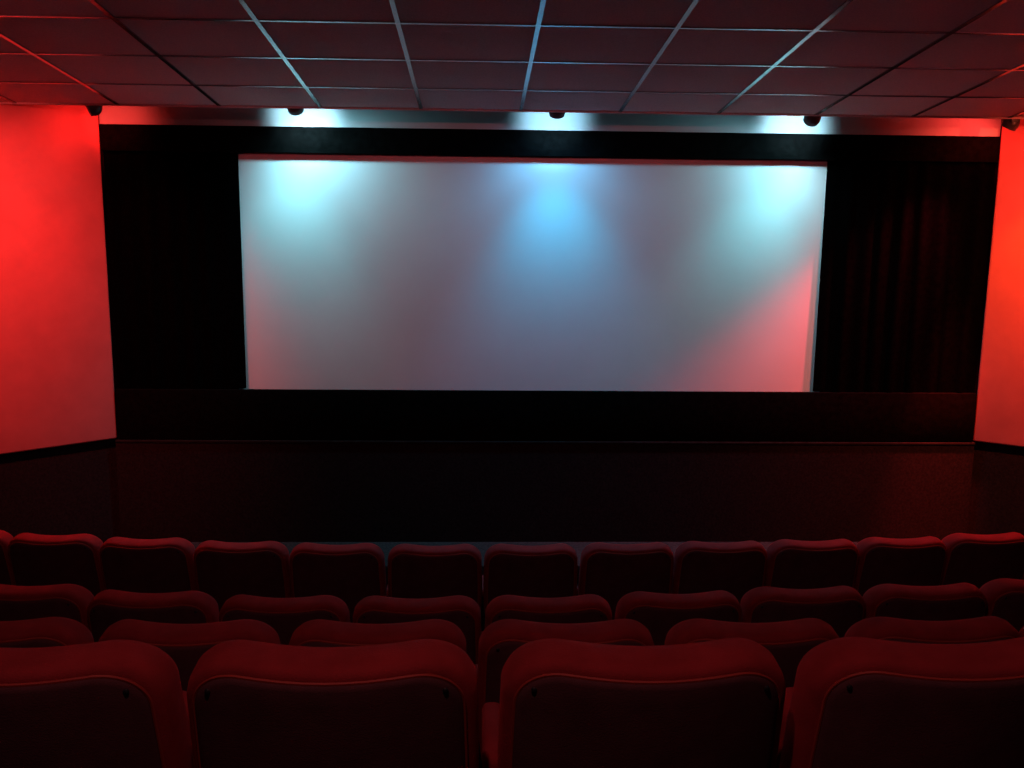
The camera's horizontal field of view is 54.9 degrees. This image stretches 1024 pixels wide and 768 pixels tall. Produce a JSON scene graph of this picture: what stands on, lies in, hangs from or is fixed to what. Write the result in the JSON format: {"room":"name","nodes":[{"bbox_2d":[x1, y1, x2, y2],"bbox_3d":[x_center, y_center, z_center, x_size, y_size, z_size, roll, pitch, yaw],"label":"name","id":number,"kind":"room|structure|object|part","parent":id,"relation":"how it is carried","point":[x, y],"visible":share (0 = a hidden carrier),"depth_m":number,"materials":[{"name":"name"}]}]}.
{"room":"auditorium","nodes":[
{"label":"auditorium","id":0,"kind":"room"},
{"bbox_2d":[0,104,116,454],"bbox_3d":[-3.381,-1.040,5.662,2.023,3.062,0.040,-8,13,-41],"label":"wall","id":1,"kind":"structure","parent":0,"point":[57,378],"depth_m":6.16,"materials":[{"name":"red paint"}]},
{"bbox_2d":[85,105,102,115],"bbox_3d":[-2.520,-1.667,5.925,0.104,0.114,0.110,0,10,-2],"label":"ceiling spotlight","id":2,"kind":"object","parent":1,"relation":"attached to","point":[93,110],"visible":0.48,"depth_m":5.90,"materials":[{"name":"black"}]},
{"bbox_2d":[287,108,303,115],"bbox_3d":[-1.313,-1.683,5.965,0.104,0.114,0.112,0,10,-2],"label":"ceiling spotlight","id":3,"kind":"object","parent":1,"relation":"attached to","point":[295,112],"visible":0.32,"depth_m":5.95,"materials":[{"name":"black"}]},
{"bbox_2d":[0,102,1023,118],"bbox_3d":[0.303,-1.693,5.952,8.900,0.101,0.023,0,10,-2],"label":"trim","id":4,"kind":"structure","parent":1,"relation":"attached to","point":[19,103],"depth_m":5.94,"materials":[{"name":"painted plaster"}]},
{"bbox_2d":[549,112,564,118],"bbox_3d":[0.276,-1.676,6.021,0.104,0.111,0.114,0,10,-2],"label":"ceiling spotlight","id":5,"kind":"object","parent":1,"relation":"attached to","point":[556,115],"visible":0.39,"depth_m":6.00,"materials":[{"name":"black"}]},
{"bbox_2d":[803,116,820,126],"bbox_3d":[1.854,-1.645,6.078,0.103,0.114,0.112,0,10,-2],"label":"ceiling spotlight","id":6,"kind":"object","parent":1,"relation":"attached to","point":[812,121],"visible":0.69,"depth_m":6.05,"materials":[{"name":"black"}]},
{"bbox_2d":[1001,119,1019,130],"bbox_3d":[3.100,-1.626,6.124,0.107,0.108,0.113,0,10,-2],"label":"ceiling spotlight","id":7,"kind":"object","parent":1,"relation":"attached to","point":[1011,124],"visible":0.66,"depth_m":6.09,"materials":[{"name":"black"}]},
{"bbox_2d":[0,0,1023,117],"bbox_3d":[0.430,-1.432,2.250,8.900,0.846,7.379,0,10,-2],"label":"ceiling","id":8,"kind":"structure","parent":0,"point":[912,58],"depth_m":4.68,"materials":[{"name":"tile"}]},
{"bbox_2d":[111,151,978,392],"bbox_3d":[0.269,-0.577,6.744,6.500,4.265,0.140,0,10,-2],"label":"wall","id":9,"kind":"structure","parent":0,"point":[111,151],"depth_m":6.61,"materials":[{"name":"black fabric"}]},
{"bbox_2d":[0,115,121,542],"bbox_3d":[-3.421,-0.462,5.846,2.083,4.265,0.120,-8,13,-41],"label":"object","id":10,"kind":"structure","parent":9,"relation":"attached to","point":[72,489],"depth_m":6.42,"materials":[{"name":"carpet"}]},
{"bbox_2d":[238,153,826,391],"bbox_3d":[0.144,-0.726,6.559,3.935,1.610,0.064,0,10,-2],"label":"projection screen","id":11,"kind":"object","parent":9,"relation":"attached to","point":[360,271],"visible":0.91,"depth_m":6.53,"materials":[{"name":"fabric"}]},
{"bbox_2d":[115,439,974,444],"bbox_3d":[0.266,0.382,6.748,5.829,0.016,0.176,0,10,-2],"label":"trim","id":12,"kind":"structure","parent":9,"relation":"attached to","point":[116,440],"depth_m":6.66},
{"bbox_2d":[115,389,976,441],"bbox_3d":[0.269,0.214,6.659,5.798,0.338,0.043,0,10,-2],"label":"masking border","id":13,"kind":"object","parent":12,"relation":"on","point":[220,414],"visible":1,"depth_m":6.63,"materials":[{"name":"black fabric"}]},
{"bbox_2d":[116,442,974,541],"bbox_3d":[0.259,0.970,6.854,5.829,1.179,0.168,0,10,-2],"label":"stage front","id":14,"kind":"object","parent":9,"relation":"attached to","point":[192,492],"depth_m":6.73,"materials":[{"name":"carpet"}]},
{"bbox_2d":[99,124,1000,162],"bbox_3d":[0.289,-1.550,6.353,5.798,0.165,0.043,0,10,-2],"label":"masking border","id":15,"kind":"object","parent":9,"relation":"attached to","point":[113,137],"visible":1,"depth_m":6.33,"materials":[{"name":"black fabric"}]},
{"bbox_2d":[103,151,245,388],"bbox_3d":[-2.192,-0.726,6.428,0.850,1.533,0.028,0,10,-2],"label":"curtain","id":16,"kind":"object","parent":15,"relation":"hanging from","point":[174,223],"visible":1,"depth_m":6.42,"materials":[{"name":"fabric"}]},
{"bbox_2d":[813,161,995,392],"bbox_3d":[2.617,-0.700,6.590,1.115,1.533,0.037,0,10,-2],"label":"curtain","id":17,"kind":"object","parent":15,"relation":"hanging from","point":[904,254],"visible":1,"depth_m":6.59,"materials":[{"name":"fabric"}]},
{"bbox_2d":[99,106,1000,136],"bbox_3d":[0.293,-2.137,6.337,5.829,1.050,0.123,0,10,-2],"label":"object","id":18,"kind":"structure","parent":9,"relation":"attached to","point":[147,115],"depth_m":6.35,"materials":[{"name":"paint"}]},
{"bbox_2d":[966,119,1023,535],"bbox_3d":[3.999,-0.445,6.225,1.936,4.265,0.120,7,12,32],"label":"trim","id":19,"kind":"structure","parent":9,"relation":"attached to","point":[996,503],"depth_m":6.76,"materials":[{"name":"carpet"}]},
{"bbox_2d":[973,119,1023,446],"bbox_3d":[3.986,-1.023,6.037,1.876,3.062,0.040,7,12,32],"label":"wall","id":20,"kind":"structure","parent":0,"point":[999,411],"depth_m":6.56,"materials":[{"name":"red paint"}]},
{"bbox_3d":[0.385,1.637,3.065,8.900,1.665,8.050,0,10,-2],"label":"floor","id":21,"kind":"structure","parent":0,"visible":0},
{"bbox_2d":[0,530,14,585],"bbox_3d":[-3.108,1.245,5.800,0.551,0.924,0.529,1,10,1],"label":"seat","id":22,"kind":"object","parent":21,"relation":"on","point":[6,574],"visible":0.24,"depth_m":5.57,"materials":[{"name":"red fabric"}]},
{"bbox_3d":[-3.095,1.091,5.583,0.474,0.486,0.155,1,10,1],"label":"panel","id":23,"kind":"part","parent":22,"relation":"part of","materials":[{"name":"red fabric"}]},
{"bbox_2d":[0,584,93,629],"bbox_3d":[-2.007,1.244,4.273,0.551,0.924,0.529,1,10,1],"label":"seat","id":24,"kind":"object","parent":21,"relation":"on","point":[71,601],"visible":0.22,"depth_m":3.97,"materials":[{"name":"red fabric"}]},
{"bbox_3d":[-1.994,1.089,4.056,0.474,0.486,0.155,1,10,1],"label":"panel","id":25,"kind":"part","parent":24,"relation":"part of","materials":[{"name":"red fabric"}]},
{"bbox_2d":[0,617,93,647],"bbox_3d":[-1.510,1.098,3.069,0.551,0.924,0.529,0,10,-1],"label":"seat","id":26,"kind":"object","parent":21,"relation":"on","point":[47,631],"visible":0.2,"depth_m":2.79,"materials":[{"name":"red fabric"}]},
{"bbox_3d":[-1.490,0.943,2.853,0.474,0.486,0.155,0,10,-1],"label":"panel","id":27,"kind":"part","parent":26,"relation":"part of","materials":[{"name":"red fabric"}]},
{"bbox_2d":[8,533,104,596],"bbox_3d":[-2.577,1.261,5.742,0.551,0.924,0.529,1,10,1],"label":"seat","id":28,"kind":"object","parent":21,"relation":"on","point":[35,559],"visible":0.59,"depth_m":5.47,"materials":[{"name":"red fabric"}]},
{"bbox_2d":[0,640,194,767],"bbox_3d":[-0.887,0.880,1.969,0.551,0.924,0.529,0,10,-2],"label":"seat","id":29,"kind":"object","parent":21,"relation":"on","point":[110,703],"visible":0.96,"depth_m":1.69,"materials":[{"name":"red fabric"}]},
{"bbox_3d":[-0.865,0.725,1.753,0.474,0.486,0.155,0,10,-2],"label":"panel","id":30,"kind":"part","parent":29,"relation":"part of","materials":[{"name":"red fabric"}]},
{"bbox_2d":[182,690,194,767],"bbox_3d":[-0.877,0.820,2.090,0.439,0.370,0.181,0,10,-2],"label":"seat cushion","id":31,"kind":"object","parent":29,"relation":"on","point":[184,692],"depth_m":2.02,"materials":[{"name":"red fabric"}]},
{"bbox_2d":[99,537,196,592],"bbox_3d":[-2.047,1.276,5.694,0.551,0.924,0.529,1,10,0],"label":"seat","id":32,"kind":"object","parent":21,"relation":"on","point":[165,565],"visible":0.58,"depth_m":5.42,"materials":[{"name":"red fabric"}]},
{"bbox_2d":[87,589,218,641],"bbox_3d":[-1.476,1.260,4.212,0.551,0.924,0.529,1,10,0],"label":"seat","id":33,"kind":"object","parent":21,"relation":"on","point":[108,607],"visible":0.35,"depth_m":3.91,"materials":[{"name":"red fabric"}]},
{"bbox_3d":[-1.462,1.105,3.996,0.474,0.486,0.155,1,10,0],"label":"panel","id":34,"kind":"part","parent":33,"relation":"part of","materials":[{"name":"red fabric"}]},
{"bbox_2d":[98,619,279,690],"bbox_3d":[-0.959,1.105,3.066,0.551,0.924,0.529,0,10,-2],"label":"seat","id":35,"kind":"object","parent":21,"relation":"on","point":[185,644],"visible":0.14,"depth_m":2.77,"materials":[{"name":"red fabric"}]},
{"bbox_3d":[-0.938,0.950,2.850,0.474,0.486,0.155,0,10,-2],"label":"panel","id":36,"kind":"part","parent":35,"relation":"part of","materials":[{"name":"red fabric"}]},
{"bbox_3d":[-0.940,0.935,2.907,0.523,0.535,0.255,0,10,-2],"label":"backrest","id":37,"kind":"part","parent":35,"relation":"part of","materials":[{"name":"red fabric"}]},
{"bbox_2d":[194,540,291,612],"bbox_3d":[-1.514,1.289,5.653,0.551,0.924,0.529,1,10,0],"label":"seat","id":38,"kind":"object","parent":21,"relation":"on","point":[223,570],"visible":0.61,"depth_m":5.38,"materials":[{"name":"red fabric"}]},
{"bbox_2d":[219,594,349,644],"bbox_3d":[-0.938,1.272,4.179,0.551,0.924,0.529,0,10,-1],"label":"seat","id":39,"kind":"object","parent":21,"relation":"on","point":[284,615],"visible":0.25,"depth_m":3.87,"materials":[{"name":"red fabric"}]},
{"bbox_3d":[-0.919,1.117,3.962,0.474,0.486,0.155,0,10,-1],"label":"panel","id":40,"kind":"part","parent":39,"relation":"part of","materials":[{"name":"red fabric"}]},
{"bbox_3d":[-0.920,1.103,4.019,0.523,0.535,0.255,0,10,-1],"label":"backrest","id":41,"kind":"part","parent":39,"relation":"part of","materials":[{"name":"red fabric"}]},
{"bbox_2d":[187,639,478,767],"bbox_3d":[-0.344,0.883,1.986,0.551,0.924,0.529,0,10,-2],"label":"seat","id":42,"kind":"object","parent":21,"relation":"on","point":[412,703],"visible":1,"depth_m":1.70,"materials":[{"name":"red fabric"}]},
{"bbox_3d":[-0.321,0.728,1.770,0.474,0.486,0.155,0,10,-2],"label":"panel","id":43,"kind":"part","parent":42,"relation":"part of","materials":[{"name":"red fabric"}]},
{"bbox_2d":[289,542,386,622],"bbox_3d":[-0.985,1.298,5.636,0.551,0.924,0.529,0,10,-1],"label":"seat","id":44,"kind":"object","parent":21,"relation":"on","point":[351,573],"visible":0.71,"depth_m":5.37,"materials":[{"name":"red fabric"}]},
{"bbox_3d":[-0.967,1.128,5.476,0.523,0.535,0.255,0,10,-1],"label":"backrest","id":45,"kind":"part","parent":44,"relation":"part of","materials":[{"name":"red fabric"}]},
{"bbox_2d":[289,619,466,652],"bbox_3d":[-0.415,1.108,3.081,0.551,0.924,0.529,0,10,-2],"label":"seat","id":46,"kind":"object","parent":21,"relation":"on","point":[317,632],"visible":0.12,"depth_m":2.79,"materials":[{"name":"red fabric"}]},
{"bbox_3d":[-0.393,0.953,2.865,0.474,0.486,0.155,0,10,-2],"label":"panel","id":47,"kind":"part","parent":46,"relation":"part of","materials":[{"name":"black fabric"}]},
{"bbox_2d":[353,595,481,663],"bbox_3d":[-0.406,1.276,4.187,0.551,0.924,0.529,0,10,-2],"label":"seat","id":48,"kind":"object","parent":21,"relation":"on","point":[464,612],"visible":0.28,"depth_m":3.89,"materials":[{"name":"red fabric"}]},
{"bbox_2d":[386,544,481,609],"bbox_3d":[-0.448,1.303,5.636,0.551,0.924,0.529,0,10,-2],"label":"seat","id":49,"kind":"object","parent":21,"relation":"on","point":[414,571],"visible":0.62,"depth_m":5.37,"materials":[{"name":"red fabric"}]},
{"bbox_3d":[-0.426,1.149,5.421,0.474,0.486,0.155,0,10,-2],"label":"panel","id":50,"kind":"part","parent":49,"relation":"part of","materials":[{"name":"red fabric"}]},
{"bbox_2d":[481,543,577,630],"bbox_3d":[0.081,1.306,5.657,0.551,0.924,0.529,0,10,-2],"label":"seat","id":51,"kind":"object","parent":21,"relation":"on","point":[542,571],"visible":0.59,"depth_m":5.39,"materials":[{"name":"red fabric"}]},
{"bbox_3d":[-0.178,1.470,5.801,0.041,0.545,0.240,0,10,-2],"label":"leg","id":52,"kind":"part","parent":51,"relation":"part of","materials":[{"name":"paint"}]},
{"bbox_3d":[-0.176,1.180,5.768,0.046,0.047,0.245,0,10,-2],"label":"armrest","id":53,"kind":"part","parent":51,"relation":"part of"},
{"bbox_3d":[0.105,1.151,5.441,0.474,0.486,0.155,0,10,-2],"label":"panel","id":54,"kind":"part","parent":51,"relation":"part of","materials":[{"name":"red fabric"}]},
{"bbox_2d":[479,594,611,765],"bbox_3d":[0.124,1.278,4.211,0.551,0.924,0.529,0,10,-3],"label":"seat","id":55,"kind":"object","parent":21,"relation":"on","point":[586,608],"visible":0.23,"depth_m":3.91,"materials":[{"name":"red fabric"}]},
{"bbox_3d":[-0.136,1.443,4.354,0.041,0.545,0.240,0,10,-3],"label":"leg","id":56,"kind":"part","parent":55,"relation":"part of","materials":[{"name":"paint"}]},
{"bbox_3d":[0.147,1.109,4.052,0.523,0.535,0.255,0,10,-3],"label":"backrest","id":57,"kind":"part","parent":55,"relation":"part of","materials":[{"name":"red fabric"}]},
{"bbox_3d":[0.149,1.123,3.995,0.474,0.486,0.155,0,10,-3],"label":"panel","id":58,"kind":"part","parent":55,"relation":"part of","materials":[{"name":"red fabric"}]},
{"bbox_2d":[474,619,653,759],"bbox_3d":[0.137,1.111,3.098,0.551,0.924,0.529,0,10,-2],"label":"seat","id":59,"kind":"object","parent":21,"relation":"on","point":[500,639],"visible":0.18,"depth_m":2.82,"materials":[{"name":"red fabric"}]},
{"bbox_3d":[0.159,0.957,2.882,0.474,0.486,0.155,0,10,-2],"label":"panel","id":60,"kind":"part","parent":59,"relation":"part of","materials":[{"name":"red fabric"}]},
{"bbox_2d":[191,542,1023,628],"bbox_3d":[0.264,1.366,6.599,6.500,0.487,0.470,0,10,-2],"label":"carpet","id":61,"kind":"structure","parent":21,"relation":"on","point":[386,547],"depth_m":6.71,"materials":[{"name":"carpet"}]},
{"bbox_2d":[576,542,673,619],"bbox_3d":[0.619,1.305,5.697,0.551,0.924,0.529,0,10,-3],"label":"seat","id":62,"kind":"object","parent":21,"relation":"on","point":[609,571],"visible":0.52,"depth_m":5.43,"materials":[{"name":"red fabric"}]},
{"bbox_3d":[0.641,1.135,5.538,0.523,0.535,0.255,0,10,-3],"label":"backrest","id":63,"kind":"part","parent":62,"relation":"part of","materials":[{"name":"red fabric"}]},
{"bbox_2d":[482,638,785,767],"bbox_3d":[0.215,0.886,2.005,0.551,0.924,0.529,0,10,-2],"label":"seat","id":64,"kind":"object","parent":21,"relation":"on","point":[564,703],"visible":1,"depth_m":1.72,"materials":[{"name":"red fabric"}]},
{"bbox_3d":[-0.042,0.760,2.119,0.046,0.047,0.245,0,10,-2],"label":"armrest","id":65,"kind":"part","parent":64,"relation":"part of","materials":[{"name":"red fabric"}]},
{"bbox_3d":[0.237,0.731,1.789,0.474,0.486,0.155,0,10,-2],"label":"panel","id":66,"kind":"part","parent":64,"relation":"part of","materials":[{"name":"red fabric"}]},
{"bbox_2d":[615,590,741,645],"bbox_3d":[0.661,1.275,4.266,0.551,0.924,0.529,0,10,-4],"label":"seat","id":67,"kind":"object","parent":21,"relation":"on","point":[658,612],"visible":0.37,"depth_m":3.96,"materials":[{"name":"red fabric"}]},
{"bbox_3d":[0.685,1.105,4.107,0.523,0.535,0.255,0,10,-4],"label":"backrest","id":68,"kind":"part","parent":67,"relation":"part of","materials":[{"name":"red fabric"}]},
{"bbox_3d":[0.688,1.120,4.051,0.474,0.486,0.155,0,10,-4],"label":"panel","id":69,"kind":"part","parent":67,"relation":"part of","materials":[{"name":"red fabric"}]},
{"bbox_2d":[671,540,766,602],"bbox_3d":[1.149,1.303,5.740,0.551,0.924,0.529,0,10,-3],"label":"seat","id":70,"kind":"object","parent":21,"relation":"on","point":[736,568],"visible":0.52,"depth_m":5.47,"materials":[{"name":"red fabric"}]},
{"bbox_2d":[664,618,838,687],"bbox_3d":[0.689,1.114,3.117,0.551,0.924,0.529,0,10,-2],"label":"seat","id":71,"kind":"object","parent":21,"relation":"on","point":[788,642],"visible":0.11,"depth_m":2.82,"materials":[{"name":"red fabric"}]},
{"bbox_3d":[0.710,0.945,2.958,0.523,0.535,0.255,0,10,-2],"label":"backrest","id":72,"kind":"part","parent":71,"relation":"part of","materials":[{"name":"red fabric"}]},
{"bbox_3d":[0.712,0.959,2.901,0.474,0.486,0.155,0,10,-2],"label":"panel","id":73,"kind":"part","parent":71,"relation":"part of","materials":[{"name":"red fabric"}]},
{"bbox_2d":[740,585,865,637],"bbox_3d":[1.192,1.269,4.334,0.551,0.924,0.529,0,10,-3],"label":"seat","id":74,"kind":"object","parent":21,"relation":"on","point":[841,607],"visible":0.23,"depth_m":4.04,"materials":[{"name":"red fabric"}]},
{"bbox_3d":[1.219,1.114,4.118,0.474,0.486,0.155,0,10,-3],"label":"panel","id":75,"kind":"part","parent":74,"relation":"part of","materials":[{"name":"red fabric"}]},
{"bbox_2d":[764,539,858,588],"bbox_3d":[1.677,1.301,5.788,0.551,0.924,0.529,0,10,-3],"label":"seat","id":76,"kind":"object","parent":21,"relation":"on","point":[791,564],"visible":0.53,"depth_m":5.51,"materials":[{"name":"red fabric"}]},
{"bbox_2d":[775,637,1023,767],"bbox_3d":[0.781,0.888,2.027,0.580,0.924,0.529,0,10,-2],"label":"seat","id":77,"kind":"object","parent":21,"relation":"on","point":[853,702],"visible":0.94,"depth_m":1.74,"materials":[{"name":"red fabric"}]},
{"bbox_2d":[775,687,792,767],"bbox_3d":[0.777,0.829,2.148,0.439,0.370,0.181,0,10,-2],"label":"armrest","id":78,"kind":"object","parent":77,"relation":"on","point":[789,690],"depth_m":2.07,"materials":[{"name":"red fabric"}]},
{"bbox_3d":[0.790,0.734,1.810,0.474,0.486,0.155,0,10,-2],"label":"panel","id":79,"kind":"part","parent":77,"relation":"part of","materials":[{"name":"red fabric"}]},
{"bbox_2d":[854,536,946,596],"bbox_3d":[2.198,1.297,5.846,0.551,0.924,0.529,0,10,-4],"label":"seat","id":80,"kind":"object","parent":21,"relation":"on","point":[920,561],"visible":0.56,"depth_m":5.57,"materials":[{"name":"red fabric"}]},
{"bbox_2d":[863,583,986,620],"bbox_3d":[1.720,1.266,4.381,0.551,0.924,0.529,0,10,-4],"label":"seat","id":81,"kind":"object","parent":21,"relation":"on","point":[958,601],"visible":0.32,"depth_m":4.08,"materials":[{"name":"red fabric"}]},
{"bbox_3d":[1.748,1.112,4.166,0.474,0.486,0.155,0,10,-4],"label":"panel","id":82,"kind":"part","parent":81,"relation":"part of","materials":[{"name":"red fabric"}]},
{"bbox_2d":[844,616,1020,643],"bbox_3d":[1.232,1.115,3.146,0.551,0.924,0.529,0,10,-2],"label":"seat","id":83,"kind":"object","parent":21,"relation":"on","point":[986,628],"visible":0.12,"depth_m":2.85,"materials":[{"name":"red fabric"}]},
{"bbox_3d":[1.256,0.961,2.930,0.474,0.486,0.155,0,10,-2],"label":"panel","id":84,"kind":"part","parent":83,"relation":"part of","materials":[{"name":"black fabric"}]},
{"bbox_2d":[940,532,1023,588],"bbox_3d":[2.734,1.287,5.936,0.580,0.924,0.529,0,10,-5],"label":"seat","id":85,"kind":"object","parent":21,"relation":"on","point":[977,560],"visible":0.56,"depth_m":5.66,"materials":[{"name":"red fabric"}]},
{"bbox_2d":[980,578,1023,631],"bbox_3d":[2.262,1.259,4.461,0.580,0.924,0.529,0,10,-4],"label":"seat","id":86,"kind":"object","parent":21,"relation":"on","point":[1004,596],"visible":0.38,"depth_m":4.17,"materials":[{"name":"red fabric"}]},
{"bbox_3d":[2.277,1.104,4.245,0.474,0.486,0.155,0,10,-4],"label":"panel","id":87,"kind":"part","parent":86,"relation":"part of","materials":[{"name":"red fabric"}]},
{"bbox_2d":[1019,626,1023,636],"bbox_3d":[1.787,1.116,3.179,0.580,0.924,0.529,0,10,-2],"label":"seat","id":88,"kind":"object","parent":21,"relation":"on","point":[1021,632],"visible":0.02,"depth_m":2.98,"materials":[{"name":"red fabric"}]}
]}

